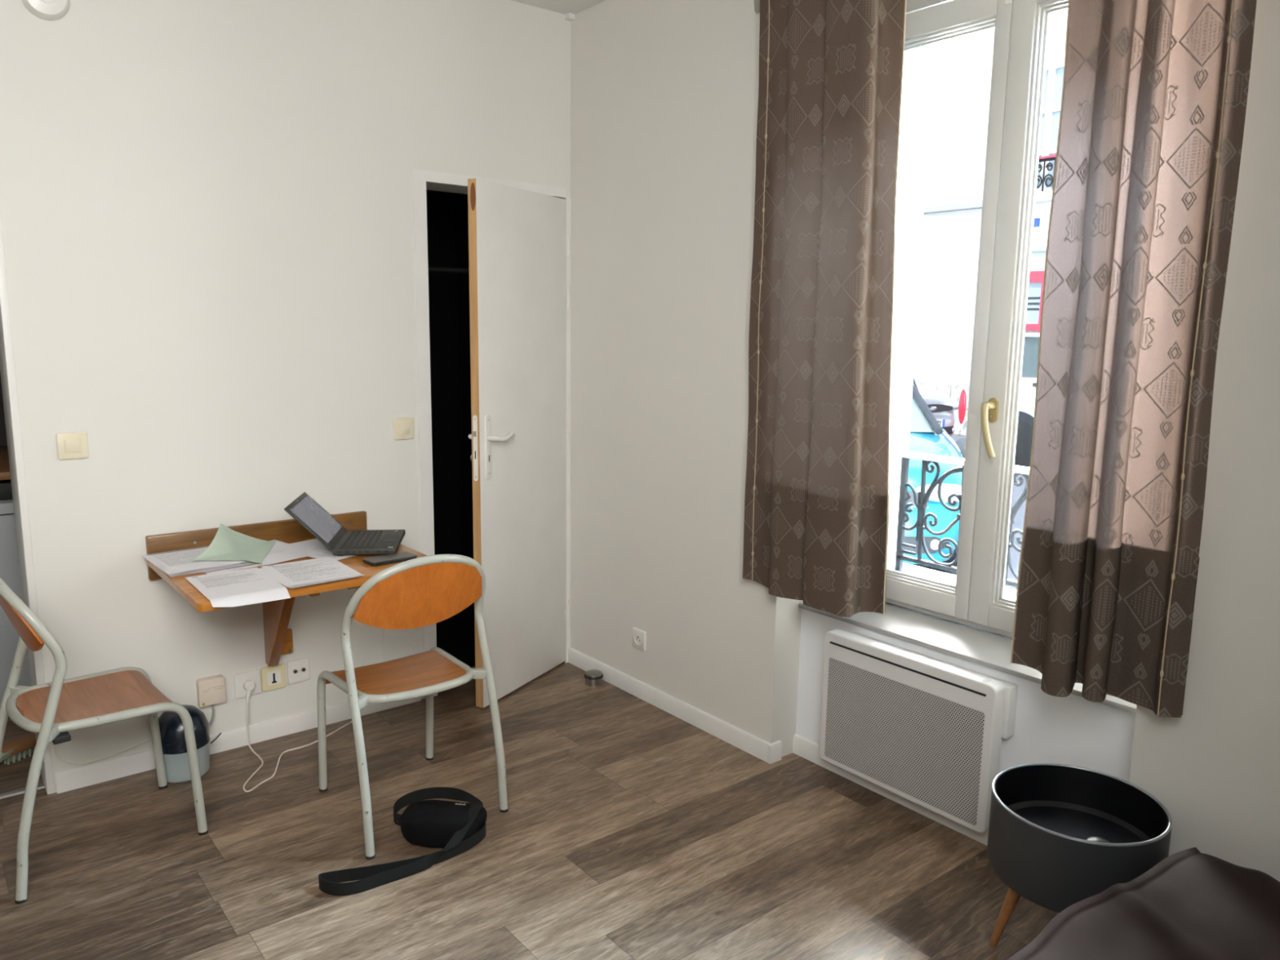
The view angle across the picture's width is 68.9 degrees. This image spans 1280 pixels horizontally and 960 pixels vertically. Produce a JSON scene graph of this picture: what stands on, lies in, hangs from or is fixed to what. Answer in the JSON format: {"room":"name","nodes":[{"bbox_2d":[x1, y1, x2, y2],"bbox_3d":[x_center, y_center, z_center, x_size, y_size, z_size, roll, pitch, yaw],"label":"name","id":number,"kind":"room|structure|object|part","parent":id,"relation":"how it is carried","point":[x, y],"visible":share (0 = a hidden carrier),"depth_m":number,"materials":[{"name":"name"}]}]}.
{"room":"studio apartment","nodes":[
{"label":"studio apartment","id":0,"kind":"room"},
{"bbox_2d":[0,373,7,445],"bbox_3d":[-3.020,-0.411,3.052,2.950,2.740,1.500,-7,12,-38],"label":"wall","id":1,"kind":"structure","parent":0,"point":[3,441],"depth_m":4.14,"materials":[{"name":"paint"}]},
{"bbox_2d":[0,444,10,479],"bbox_3d":[-2.656,-0.068,3.733,1.498,0.030,0.880,-7,12,-38],"label":"shelf","id":2,"kind":"object","parent":1,"relation":"attached to","point":[5,474],"visible":0.02,"depth_m":3.61,"materials":[{"name":"brown wood"}]},
{"bbox_2d":[0,0,570,792],"bbox_3d":[-1.806,-0.376,2.939,4.700,2.740,0.200,-7,12,-38],"label":"wall","id":3,"kind":"structure","parent":0,"point":[206,210],"depth_m":3.12,"materials":[{"name":"white paint"}]},
{"bbox_2d":[0,783,44,799],"bbox_3d":[-2.319,1.037,2.731,0.984,0.006,0.030,-7,12,-38],"label":"trim","id":4,"kind":"structure","parent":3,"relation":"attached to","point":[20,791],"depth_m":2.98,"materials":[{"name":"metal"}]},
{"bbox_2d":[0,210,55,794],"bbox_3d":[-1.930,-0.253,2.861,0.022,2.520,0.209,-7,12,-38],"label":"trim","id":5,"kind":"structure","parent":3,"relation":"attached to","point":[7,368],"depth_m":2.84,"materials":[{"name":"white paint"}]},
{"bbox_2d":[21,0,69,20],"bbox_3d":[-1.710,-1.391,2.682,0.120,0.120,0.043,-7,12,-38],"label":"smoke detector","id":6,"kind":"object","parent":3,"relation":"attached to","point":[47,10],"visible":1,"depth_m":2.68,"materials":[{"name":"white plastic"}]},
{"bbox_2d":[55,431,88,459],"bbox_3d":[-1.755,-0.106,2.887,0.083,0.083,0.016,-7,12,-38],"label":"light switch","id":7,"kind":"object","parent":3,"relation":"attached to","point":[73,445],"visible":1,"depth_m":2.88,"materials":[{"name":"beige plastic"}]},
{"bbox_2d":[50,737,151,764],"bbox_3d":[-1.734,0.852,3.063,0.338,0.122,0.012,-7,12,-39],"label":"cable","id":8,"kind":"object","parent":3,"relation":"attached to","point":[57,755],"visible":0.79,"depth_m":3.03,"materials":[{"name":"plastic"}]},
{"bbox_2d":[195,674,226,727],"bbox_3d":[-1.505,0.786,3.235,0.127,0.199,0.036,-7,12,-38],"label":"junction box","id":9,"kind":"object","parent":3,"relation":"attached to","point":[211,691],"visible":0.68,"depth_m":3.23,"materials":[{"name":"beige plastic"}]},
{"bbox_2d":[54,697,421,793],"bbox_3d":[-1.378,0.913,3.375,1.257,0.068,0.013,-7,12,-38],"label":"baseboard","id":10,"kind":"structure","parent":3,"relation":"attached to","point":[72,779],"depth_m":3.31,"materials":[{"name":"paint"}]},
{"bbox_2d":[233,669,261,698],"bbox_3d":[-1.398,0.727,3.327,0.090,0.090,0.012,-7,12,-38],"label":"power socket","id":11,"kind":"object","parent":3,"relation":"attached to","point":[254,675],"visible":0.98,"depth_m":3.32,"materials":[{"name":"white plastic"}]},
{"bbox_2d":[261,663,285,691],"bbox_3d":[-1.327,0.716,3.382,0.084,0.090,0.012,-7,12,-38],"label":"socket","id":12,"kind":"object","parent":3,"relation":"attached to","point":[273,677],"visible":1,"depth_m":3.38,"materials":[{"name":"beige plastic"}]},
{"bbox_2d":[145,511,426,666],"bbox_3d":[-1.126,0.446,3.072,0.752,0.512,0.668,-7,12,-38],"label":"desk","id":13,"kind":"object","parent":3,"relation":"attached to","point":[278,639],"visible":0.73,"depth_m":3.14,"materials":[{"name":"brown wood"}]},
{"bbox_2d":[160,568,202,577],"bbox_3d":[-1.432,0.263,2.991,0.218,0.001,0.303,-7,12,-38],"label":"paper sheet","id":14,"kind":"object","parent":13,"relation":"on","point":[160,569],"visible":0.14,"depth_m":2.85,"materials":[{"name":"paper"}]},
{"bbox_2d":[162,564,240,576],"bbox_3d":[-1.432,0.260,2.991,0.217,0.001,0.302,-7,12,-38],"label":"paper sheet","id":15,"kind":"object","parent":14,"relation":"on","point":[239,565],"visible":0.16,"depth_m":2.88,"materials":[{"name":"paper"}]},
{"bbox_2d":[168,564,240,575],"bbox_3d":[-1.434,0.258,2.989,0.210,0.001,0.297,-7,12,-41],"label":"paper sheet","id":16,"kind":"object","parent":15,"relation":"on","point":[239,564],"visible":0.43,"depth_m":2.88,"materials":[{"name":"paper"}]},
{"bbox_2d":[142,555,239,574],"bbox_3d":[-1.437,0.256,2.986,0.210,0.001,0.297,-7,12,-41],"label":"paper sheet","id":17,"kind":"object","parent":16,"relation":"on","point":[142,556],"visible":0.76,"depth_m":2.88,"materials":[{"name":"paper"}]},
{"bbox_2d":[141,555,239,574],"bbox_3d":[-1.439,0.254,2.984,0.210,0.001,0.297,-7,12,-41],"label":"paper sheet","id":18,"kind":"object","parent":17,"relation":"on","point":[161,566],"visible":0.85,"depth_m":2.91,"materials":[{"name":"paper"}]},
{"bbox_2d":[146,546,245,573],"bbox_3d":[-1.423,0.251,2.988,0.210,0.001,0.297,-8,13,-42],"label":"paper sheet","id":19,"kind":"object","parent":18,"relation":"on","point":[177,561],"visible":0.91,"depth_m":2.95,"materials":[{"name":"paper"}]},
{"bbox_2d":[202,560,265,573],"bbox_3d":[-1.345,0.259,3.016,0.297,0.002,0.210,10,13,43],"label":"paper sheet","id":20,"kind":"object","parent":13,"relation":"on","point":[247,564],"visible":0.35,"depth_m":2.92,"materials":[{"name":"paper"}]},
{"bbox_2d":[185,567,290,607],"bbox_3d":[-1.181,0.314,2.732,0.214,0.022,0.330,-7,12,-38],"label":"paper sheet","id":21,"kind":"object","parent":13,"relation":"on","point":[237,588],"visible":1,"depth_m":2.69,"materials":[{"name":"paper"}]},
{"bbox_2d":[260,539,324,564],"bbox_3d":[-1.235,0.240,3.126,0.297,0.001,0.210,8,12,37],"label":"paper sheet","id":22,"kind":"object","parent":13,"relation":"on","point":[280,551],"visible":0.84,"depth_m":3.11,"materials":[{"name":"paper"}]},
{"bbox_2d":[190,523,275,563],"bbox_3d":[-1.324,0.197,3.101,0.215,0.086,0.314,0,9,-5],"label":"paper sheet","id":23,"kind":"object","parent":22,"relation":"on","point":[228,544],"visible":1,"depth_m":3.09,"materials":[{"name":"paper"}]},
{"bbox_2d":[290,538,323,548],"bbox_3d":[-1.065,0.219,3.288,0.210,0.001,0.297,8,12,37],"label":"paper sheet","id":24,"kind":"object","parent":13,"relation":"on","point":[314,542],"visible":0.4,"depth_m":3.26,"materials":[{"name":"paper"}]},
{"bbox_2d":[258,568,358,588],"bbox_3d":[-1.022,0.284,2.863,0.210,0.005,0.297,-7,12,-41],"label":"paper sheet","id":25,"kind":"object","parent":13,"relation":"on","point":[261,569],"visible":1,"depth_m":2.77,"materials":[{"name":"paper"}]},
{"bbox_2d":[261,556,364,586],"bbox_3d":[-1.011,0.280,2.878,0.227,0.005,0.301,-7,12,-38],"label":"paper sheet","id":26,"kind":"object","parent":25,"relation":"on","point":[323,569],"visible":1,"depth_m":2.88,"materials":[{"name":"paper"}]},
{"bbox_2d":[293,544,359,559],"bbox_3d":[-1.005,0.234,3.190,0.210,0.002,0.297,7,11,32],"label":"paper sheet","id":27,"kind":"object","parent":13,"relation":"on","point":[327,553],"visible":0.34,"depth_m":3.10,"materials":[{"name":"paper"}]},
{"bbox_2d":[284,492,404,555],"bbox_3d":[-1.004,0.146,3.208,0.349,0.165,0.300,-1,9,-8],"label":"laptop","id":28,"kind":"object","parent":27,"relation":"on","point":[305,510],"visible":1,"depth_m":3.17,"materials":[{"name":"grey plastic"}]},
{"bbox_3d":[-1.103,0.139,3.193,0.149,0.149,0.299,-1,9,-8],"label":"lid","id":29,"kind":"part","parent":28,"relation":"part of","materials":[{"name":"plastic"}]},
{"bbox_2d":[362,551,417,566],"bbox_3d":[-0.815,0.257,3.046,0.160,0.012,0.078,-8,13,-42],"label":"smartphone","id":30,"kind":"object","parent":13,"relation":"on","point":[376,561],"visible":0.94,"depth_m":3.03,"materials":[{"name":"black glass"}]},
{"bbox_2d":[286,657,310,684],"bbox_3d":[-1.256,0.703,3.435,0.080,0.088,0.016,-7,12,-38],"label":"socket","id":31,"kind":"object","parent":3,"relation":"attached to","point":[298,670],"visible":1,"depth_m":3.43,"materials":[{"name":"white plastic"}]},
{"bbox_2d":[382,628,384,662],"bbox_3d":[-0.995,0.572,3.625,0.017,0.530,0.013,-7,12,-38],"label":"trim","id":32,"kind":"structure","parent":3,"relation":"attached to","point":[383,628],"depth_m":3.63,"materials":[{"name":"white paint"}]},
{"bbox_2d":[393,417,414,439],"bbox_3d":[-0.901,-0.196,3.566,0.083,0.083,0.016,-7,12,-38],"label":"light switch","id":33,"kind":"object","parent":3,"relation":"attached to","point":[403,428],"visible":1,"depth_m":3.56,"materials":[{"name":"beige plastic"}]},
{"bbox_2d":[411,168,570,698],"bbox_3d":[-0.581,-0.165,3.840,0.710,2.066,0.004,-7,12,-38],"label":"trim","id":34,"kind":"structure","parent":3,"relation":"attached to","point":[420,177],"depth_m":3.64,"materials":[{"name":"white paint"}]},
{"bbox_2d":[467,177,569,707],"bbox_3d":[-0.477,-0.136,3.791,0.155,2.008,0.636,6,10,27],"label":"door","id":35,"kind":"structure","parent":3,"relation":"in","point":[518,250],"depth_m":3.73,"materials":[{"name":"white paint"}]},
{"bbox_3d":[-0.620,-0.119,3.516,0.019,0.250,0.003,6,10,27],"label":"lock plate","id":36,"kind":"part","parent":35,"relation":"part of","materials":[{"name":"metal"}]},
{"bbox_3d":[-0.577,-0.124,3.547,0.008,0.250,0.034,6,10,27],"label":"handle plate","id":37,"kind":"part","parent":35,"relation":"part of","materials":[{"name":"white plastic"}]},
{"bbox_3d":[-0.528,-0.166,3.578,0.059,0.032,0.131,6,10,27],"label":"lever","id":38,"kind":"part","parent":35,"relation":"part of","materials":[{"name":"white plastic"}]},
{"bbox_2d":[564,12,574,21],"bbox_3d":[-0.283,-1.869,3.765,0.030,0.020,0.030,-7,12,-38],"label":"trim","id":39,"kind":"structure","parent":3,"relation":"attached to","point":[568,16],"depth_m":3.76,"materials":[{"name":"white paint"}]},
{"bbox_2d":[426,190,474,610],"bbox_3d":[-0.977,-0.586,4.291,0.816,2.740,0.900,-7,12,-38],"label":"doorway","id":40,"kind":"structure","parent":0,"point":[447,213],"depth_m":4.80,"materials":[{"name":"black"}]},
{"bbox_2d":[427,266,469,273],"bbox_3d":[-0.903,-0.912,4.151,0.735,0.079,0.044,-7,12,-38],"label":"rail","id":41,"kind":"object","parent":40,"relation":"attached to","point":[430,268],"visible":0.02,"depth_m":4.18,"materials":[{"name":"black metal"}]},
{"bbox_2d":[0,607,1059,959],"bbox_3d":[-0.982,1.206,2.131,4.700,0.104,5.900,-7,12,-38],"label":"floor","id":42,"kind":"structure","parent":0,"point":[629,829],"depth_m":2.67,"materials":[{"name":"laminate"}]},
{"bbox_2d":[0,499,31,717],"bbox_3d":[-2.646,0.475,3.583,0.870,0.830,0.590,-7,12,-38],"label":"fridge","id":43,"kind":"object","parent":42,"relation":"on","point":[9,560],"visible":0.02,"depth_m":3.48,"materials":[{"name":"white metal"}]},
{"bbox_2d":[0,479,12,500],"bbox_3d":[-2.668,0.028,3.545,0.870,0.065,0.500,-7,12,-38],"label":"hotplate","id":44,"kind":"object","parent":43,"relation":"on","point":[6,493],"visible":0.02,"depth_m":3.48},
{"bbox_2d":[0,732,35,764],"bbox_3d":[-2.162,0.935,3.189,0.123,0.061,0.276,5,10,26],"label":"brush","id":45,"kind":"object","parent":42,"relation":"on","point":[15,748],"visible":0.8,"depth_m":3.20,"materials":[{"name":"brown wood"}]},
{"bbox_2d":[0,577,208,903],"bbox_3d":[-1.588,0.631,2.679,0.490,0.846,0.460,-8,13,-43],"label":"chair","id":46,"kind":"object","parent":42,"relation":"on","point":[56,708],"visible":1,"depth_m":2.62,"materials":[{"name":"grey paint"}]},
{"bbox_3d":[-1.706,0.354,2.518,0.090,0.216,0.406,-8,13,-43],"label":"backrest","id":47,"kind":"part","parent":46,"relation":"part of","materials":[{"name":"orange wood"}]},
{"bbox_3d":[-1.707,0.648,2.569,0.163,0.846,0.460,-8,13,-43],"label":"frame","id":48,"kind":"part","parent":46,"relation":"part of","materials":[{"name":"grey paint"}]},
{"bbox_3d":[-1.572,0.651,2.698,0.369,0.071,0.353,-8,13,-43],"label":"seat","id":49,"kind":"part","parent":46,"relation":"part of","materials":[{"name":"beige wood"}]},
{"bbox_3d":[-1.570,0.827,2.731,0.433,0.442,0.400,-8,13,-43],"label":"seat frame","id":50,"kind":"part","parent":46,"relation":"part of","materials":[{"name":"grey paint"}]},
{"bbox_2d":[158,704,221,782],"bbox_3d":[-1.530,0.869,3.120,0.170,0.234,0.174,4,10,18],"label":"trash can","id":51,"kind":"object","parent":42,"relation":"on","point":[171,725],"visible":0.8,"depth_m":3.06,"materials":[{"name":"plastic"}]},
{"bbox_2d":[243,679,351,791],"bbox_3d":[-1.290,0.838,3.296,0.248,0.245,0.580,3,10,16],"label":"cable","id":52,"kind":"object","parent":42,"relation":"on","point":[249,685],"visible":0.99,"depth_m":3.30,"materials":[{"name":"white plastic"}]},
{"bbox_2d":[318,786,486,895],"bbox_3d":[-0.648,1.017,2.650,0.270,0.118,0.477,5,10,23],"label":"shoulder bag","id":53,"kind":"object","parent":42,"relation":"on","point":[456,828],"visible":1,"depth_m":2.67,"materials":[{"name":"black fabric"}]},
{"bbox_2d":[316,554,508,859],"bbox_3d":[-0.734,0.607,2.901,0.460,0.846,0.490,-6,12,-38],"label":"chair","id":54,"kind":"object","parent":42,"relation":"on","point":[431,589],"visible":1,"depth_m":2.76,"materials":[{"name":"grey paint"}]},
{"bbox_3d":[-0.754,0.801,2.955,0.400,0.442,0.433,-6,12,-38],"label":"seat frame","id":55,"kind":"part","parent":54,"relation":"part of","materials":[{"name":"grey paint"}]},
{"bbox_3d":[-0.748,0.625,2.922,0.353,0.071,0.369,-6,12,-38],"label":"seat","id":56,"kind":"part","parent":54,"relation":"part of","materials":[{"name":"orange wood"}]},
{"bbox_3d":[-0.626,0.335,2.723,0.406,0.216,0.090,-6,12,-38],"label":"backrest","id":57,"kind":"part","parent":54,"relation":"part of","materials":[{"name":"orange wood"}]},
{"bbox_2d":[584,669,603,686],"bbox_3d":[-0.197,0.841,3.969,0.081,0.050,0.081,-7,12,-38],"label":"door stop","id":58,"kind":"object","parent":42,"relation":"on","point":[593,677],"visible":1,"depth_m":3.94,"materials":[{"name":"metal"}]},
{"bbox_2d":[986,763,1172,947],"bbox_3d":[1.022,0.958,2.214,0.380,0.427,0.380,-7,12,-38],"label":"side table","id":59,"kind":"object","parent":42,"relation":"on","point":[1060,836],"visible":0.87,"depth_m":2.19,"materials":[{"name":"grey paint"}]},
{"bbox_3d":[0.885,1.039,2.242,0.033,0.254,0.120,0,9,-3],"label":"leg","id":60,"kind":"part","parent":59,"relation":"part of","materials":[{"name":"beige wood"}]},
{"bbox_3d":[1.049,0.843,2.135,0.052,0.044,0.052,-7,12,-38],"label":"knob","id":61,"kind":"part","parent":59,"relation":"part of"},
{"bbox_3d":[0.757,1.156,1.078,1.820,0.390,0.880,-7,12,-38],"label":"bed","id":62,"kind":"object","parent":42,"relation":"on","visible":0},
{"bbox_2d":[1007,847,1279,959],"bbox_3d":[0.716,1.081,1.110,1.910,0.350,1.082,-7,12,-38],"label":"blanket","id":63,"kind":"object","parent":62,"relation":"on","point":[1193,904],"visible":1,"depth_m":1.74,"materials":[{"name":"fabric"}]},
{"bbox_2d":[511,0,606,14],"bbox_3d":[-0.943,-1.595,1.671,4.700,0.100,5.900,-7,12,-38],"label":"ceiling","id":64,"kind":"structure","parent":0,"point":[562,6],"depth_m":3.65,"materials":[{"name":"white paint"}]},
{"bbox_2d":[570,0,1279,881],"bbox_3d":[1.208,-0.270,2.547,0.500,2.740,4.200,-7,12,-38],"label":"wall","id":65,"kind":"structure","parent":0,"point":[664,93],"depth_m":3.32,"materials":[{"name":"white paint"}]},
{"bbox_2d":[631,626,646,651],"bbox_3d":[-0.004,0.649,3.797,0.013,0.082,0.082,-7,12,-38],"label":"power socket","id":66,"kind":"object","parent":65,"relation":"attached to","point":[639,637],"visible":1,"depth_m":3.79,"materials":[{"name":"white plastic"}]},
{"bbox_2d":[634,634,641,645],"bbox_3d":[-0.008,0.649,3.794,0.002,0.048,0.048,-7,12,-38],"label":"electrical outlet","id":67,"kind":"object","parent":66,"relation":"on","point":[637,637],"depth_m":3.80,"materials":[{"name":"white plastic"}]},
{"bbox_2d":[568,647,770,762],"bbox_3d":[0.064,0.872,3.743,0.013,0.068,1.238,-7,12,-38],"label":"baseboard","id":68,"kind":"structure","parent":65,"relation":"attached to","point":[727,732],"depth_m":3.64,"materials":[{"name":"wood"}]},
{"bbox_2d":[754,0,759,13],"bbox_3d":[0.846,-1.455,2.357,0.085,0.129,1.600,-7,12,-38],"label":"curtain rod","id":69,"kind":"object","parent":65,"relation":"attached to","point":[757,2],"visible":0.64,"depth_m":2.99,"materials":[{"name":"metal"}]},
{"bbox_2d":[742,0,906,617],"bbox_3d":[0.522,-0.572,2.837,0.539,1.946,0.138,9,13,42],"label":"curtain","id":70,"kind":"object","parent":69,"relation":"hanging from","point":[816,520],"visible":1,"depth_m":2.80,"materials":[{"name":"fabric"}]},
{"bbox_3d":[0.391,-0.612,3.030,0.018,1.934,0.012,-7,12,-38],"label":"beaded cord","id":71,"kind":"part","parent":70,"relation":"part of","materials":[{"name":"fabric"}]},
{"bbox_2d":[1010,0,1257,717],"bbox_3d":[1.089,-0.440,2.113,0.127,1.956,0.423,-7,12,-38],"label":"curtain","id":72,"kind":"object","parent":69,"relation":"hanging from","point":[1155,92],"visible":1,"depth_m":2.12,"materials":[{"name":"fabric"}]},
{"bbox_3d":[1.202,-0.423,1.994,0.013,1.950,0.020,-2,10,-16],"label":"beaded cord","id":73,"kind":"part","parent":72,"relation":"part of","materials":[{"name":"fabric"}]},
{"bbox_2d":[767,740,782,764],"bbox_3d":[0.474,0.955,3.275,0.058,0.068,0.013,-7,12,-38],"label":"baseboard reveal","id":74,"kind":"structure","parent":65,"relation":"attached to","point":[775,749],"depth_m":3.27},
{"bbox_2d":[892,562,1016,600],"bbox_3d":[1.322,0.466,3.028,0.260,0.095,2.000,-7,12,-38],"label":"sill","id":75,"kind":"structure","parent":65,"relation":"attached to","point":[1010,593],"depth_m":3.42,"materials":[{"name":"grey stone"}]},
{"bbox_2d":[894,451,1029,587],"bbox_3d":[1.297,0.191,3.003,0.044,0.446,1.106,-7,12,-38],"label":"railing","id":76,"kind":"object","parent":65,"relation":"in","point":[921,504],"depth_m":3.31,"materials":[{"name":"metal"}]},
{"bbox_3d":[0.960,0.123,3.418,0.020,0.435,0.020,-7,12,-38],"label":"post","id":77,"kind":"part","parent":76,"relation":"part of","materials":[{"name":"metal"}]},
{"bbox_3d":[1.037,0.112,3.320,0.024,0.375,0.272,-7,12,-38],"label":"scroll panel","id":78,"kind":"part","parent":76,"relation":"part of","materials":[{"name":"metal"}]},
{"bbox_3d":[1.304,-0.020,2.964,0.044,0.018,1.095,-7,12,-38],"label":"handrail","id":79,"kind":"part","parent":76,"relation":"part of","materials":[{"name":"metal"}]},
{"bbox_3d":[1.245,0.157,3.064,0.024,0.375,0.272,-7,12,-38],"label":"scroll panel","id":80,"kind":"part","parent":76,"relation":"part of","materials":[{"name":"metal"}]},
{"bbox_2d":[884,0,1068,637],"bbox_3d":[1.133,-0.502,2.793,0.151,2.004,1.185,-7,12,-38],"label":"window","id":81,"kind":"structure","parent":65,"relation":"in","point":[977,599],"depth_m":2.84,"materials":[{"name":"white plastic"}]},
{"bbox_2d":[886,44,933,569],"bbox_3d":[0.911,-0.624,3.320,0.167,1.940,0.064,-7,12,-38],"label":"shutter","id":82,"kind":"object","parent":81,"relation":"attached to","point":[917,62],"visible":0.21,"depth_m":3.28,"materials":[{"name":"paint"}]},
{"bbox_3d":[1.165,-0.505,2.818,0.068,2.004,1.185,-7,12,-38],"label":"frame","id":83,"kind":"part","parent":81,"relation":"part of","materials":[{"name":"white plastic"}]},
{"bbox_3d":[0.939,-0.528,3.053,0.050,1.922,0.472,-7,12,-38],"label":"sash","id":84,"kind":"part","parent":81,"relation":"part of","materials":[{"name":"white plastic"}]},
{"bbox_3d":[1.068,-0.151,2.847,0.053,0.169,0.056,-7,12,-38],"label":"lever","id":85,"kind":"part","parent":81,"relation":"part of","materials":[{"name":"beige metal"}]},
{"bbox_3d":[1.084,-0.215,2.868,0.010,0.076,0.030,-7,12,-38],"label":"handle","id":86,"kind":"part","parent":81,"relation":"part of","materials":[{"name":"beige metal"}]},
{"bbox_3d":[1.291,-0.452,2.621,0.050,1.922,0.650,-7,12,-38],"label":"sash","id":87,"kind":"part","parent":81,"relation":"part of","materials":[{"name":"white plastic"}]},
{"bbox_2d":[795,601,1135,782],"bbox_3d":[1.077,0.774,2.971,0.370,0.540,1.185,-7,12,-38],"label":"wall","id":88,"kind":"structure","parent":0,"point":[1073,730],"depth_m":2.62,"materials":[{"name":"white paint"}]},
{"bbox_2d":[792,733,988,845],"bbox_3d":[0.924,1.024,2.890,0.013,0.068,1.185,-7,12,-38],"label":"baseboard","id":89,"kind":"structure","parent":88,"relation":"attached to","point":[802,747],"depth_m":3.07,"materials":[{"name":"wood"}]},
{"bbox_2d":[819,628,1017,833],"bbox_3d":[0.837,0.772,2.892,0.102,0.492,0.631,-7,12,-38],"label":"radiator","id":90,"kind":"object","parent":88,"relation":"attached to","point":[926,731],"visible":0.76,"depth_m":2.82,"materials":[{"name":"white metal"}]},
{"bbox_2d":[824,657,984,826],"bbox_3d":[0.794,0.788,2.871,0.004,0.345,0.560,-7,12,-38],"label":"grille","id":91,"kind":"object","parent":90,"relation":"attached to","point":[922,744],"depth_m":2.84,"materials":[{"name":"white metal"}]},
{"bbox_3d":[0.873,0.738,2.886,0.045,0.393,0.577,-7,12,-38],"label":"casing","id":92,"kind":"part","parent":90,"relation":"part of","materials":[{"name":"white metal"}]},
{"bbox_2d":[799,602,1137,714],"bbox_3d":[1.020,0.506,2.878,0.245,0.016,1.185,-7,12,-38],"label":"window sill","id":93,"kind":"structure","parent":88,"relation":"on","point":[990,651],"depth_m":2.91,"materials":[{"name":"white paint"}]},
{"label":"outside","id":94,"kind":"structure","parent":0,"visible":0},
{"bbox_2d":[910,435,1029,590],"bbox_3d":[10.798,-1.781,22.560,39.500,0.200,65.000,-7,12,-38],"label":"street","id":95,"kind":"structure","parent":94,"point":[1019,519],"depth_m":8.07,"materials":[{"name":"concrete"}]},
{"bbox_2d":[902,377,963,573],"bbox_3d":[1.595,-0.268,7.848,1.792,1.471,3.934,2,9,7],"label":"car","id":96,"kind":"object","parent":95,"relation":"on","point":[926,436],"visible":0.15,"depth_m":6.04,"materials":[{"name":"paint"}]},
{"bbox_2d":[906,490,928,508],"bbox_3d":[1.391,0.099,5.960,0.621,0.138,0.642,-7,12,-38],"label":"grille","id":97,"kind":"object","parent":96,"relation":"attached to","point":[911,500],"depth_m":5.91,"materials":[{"name":"silver metal"}]},
{"bbox_3d":[1.702,-0.792,8.210,1.421,0.410,2.870,2,9,7],"label":"cabin glass","id":98,"kind":"part","parent":96,"relation":"part of","materials":[{"name":"glass"}]},
{"bbox_2d":[903,536,949,553],"bbox_3d":[1.390,0.397,6.035,1.200,0.110,0.079,2,9,7],"label":"grille","id":99,"kind":"object","parent":96,"relation":"attached to","point":[931,542],"depth_m":5.96,"materials":[{"name":"metal"}]},
{"bbox_2d":[915,383,959,436],"bbox_3d":[2.865,-1.315,14.157,1.880,1.527,3.934,-5,11,-33],"label":"car","id":100,"kind":"object","parent":95,"relation":"on","point":[942,406],"visible":0.12,"depth_m":12.83,"materials":[{"name":"silver metal"}]},
{"bbox_2d":[927,404,952,413],"bbox_3d":[3.935,-0.954,12.586,0.879,0.138,0.092,-7,12,-38],"label":"grille","id":101,"kind":"object","parent":100,"relation":"attached to","point":[935,408],"depth_m":12.67,"materials":[{"name":"silver metal"}]},
{"bbox_3d":[3.942,-0.758,12.605,0.520,0.110,0.008,-5,11,-33],"label":"number plate","id":102,"kind":"part","parent":100,"relation":"part of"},
{"bbox_2d":[941,426,955,434],"bbox_3d":[3.916,-0.656,12.658,1.200,0.110,0.079,-5,11,-33],"label":"grille","id":103,"kind":"object","parent":100,"relation":"attached to","point":[949,429],"depth_m":12.85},
{"bbox_2d":[955,438,965,458],"bbox_3d":[3.800,-0.288,10.996,0.240,0.410,0.240,-7,12,-38],"label":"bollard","id":104,"kind":"object","parent":95,"relation":"on","point":[961,443],"visible":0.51,"depth_m":10.89,"materials":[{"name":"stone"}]},
{"bbox_2d":[913,8,1067,435],"bbox_3d":[6.940,-7.182,13.927,3.220,13.150,36.000,-7,12,-38],"label":"facade","id":105,"kind":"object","parent":95,"relation":"on","point":[962,68],"visible":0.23,"depth_m":14.56,"materials":[{"name":"paint"}]},
{"bbox_3d":[5.774,-2.019,13.864,0.025,1.850,0.310,-7,12,-38],"label":"shop glass","id":106,"kind":"part","parent":105,"relation":"part of","materials":[{"name":"glass"}]},
{"bbox_3d":[6.203,-3.262,13.104,0.100,0.040,2.000,-7,12,-38],"label":"shop cornice","id":107,"kind":"part","parent":105,"relation":"part of","materials":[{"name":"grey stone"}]},
{"bbox_3d":[5.987,-4.023,13.152,0.200,0.120,1.350,-7,12,-38],"label":"window sill","id":108,"kind":"part","parent":105,"relation":"part of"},
{"bbox_2d":[1035,156,1056,191],"bbox_3d":[5.950,-4.300,13.061,0.040,0.455,1.310,-7,12,-38],"label":"grille","id":109,"kind":"object","parent":105,"relation":"attached to","point":[1041,159],"depth_m":13.27,"materials":[{"name":"metal"}]},
{"bbox_3d":[5.950,-4.540,13.026,0.080,0.030,1.340,-7,12,-38],"label":"balcony rail","id":110,"kind":"part","parent":105,"relation":"part of","materials":[{"name":"paint"}]},
{"bbox_3d":[6.106,-4.957,13.054,0.015,1.680,1.140,-7,12,-38],"label":"pane","id":111,"kind":"part","parent":105,"relation":"part of","materials":[{"name":"white glass"}]},
{"bbox_2d":[958,332,1039,466],"bbox_3d":[5.897,-0.794,10.636,1.880,1.721,4.049,-7,12,-38],"label":"car","id":112,"kind":"object","parent":95,"relation":"on","point":[1031,343],"visible":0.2,"depth_m":11.01,"materials":[{"name":"white paint"}]},
{"bbox_2d":[958,389,966,424],"bbox_3d":[4.029,-0.917,11.664,0.058,0.440,0.100,-7,12,-38],"label":"tail lamp","id":113,"kind":"object","parent":112,"relation":"attached to","point":[962,400],"depth_m":11.64,"materials":[{"name":"plastic"}]},
{"bbox_3d":[5.617,-1.408,10.898,1.600,0.480,2.960,-7,12,-38],"label":"cabin glass","id":114,"kind":"part","parent":112,"relation":"part of","materials":[{"name":"glass"}]}
]}

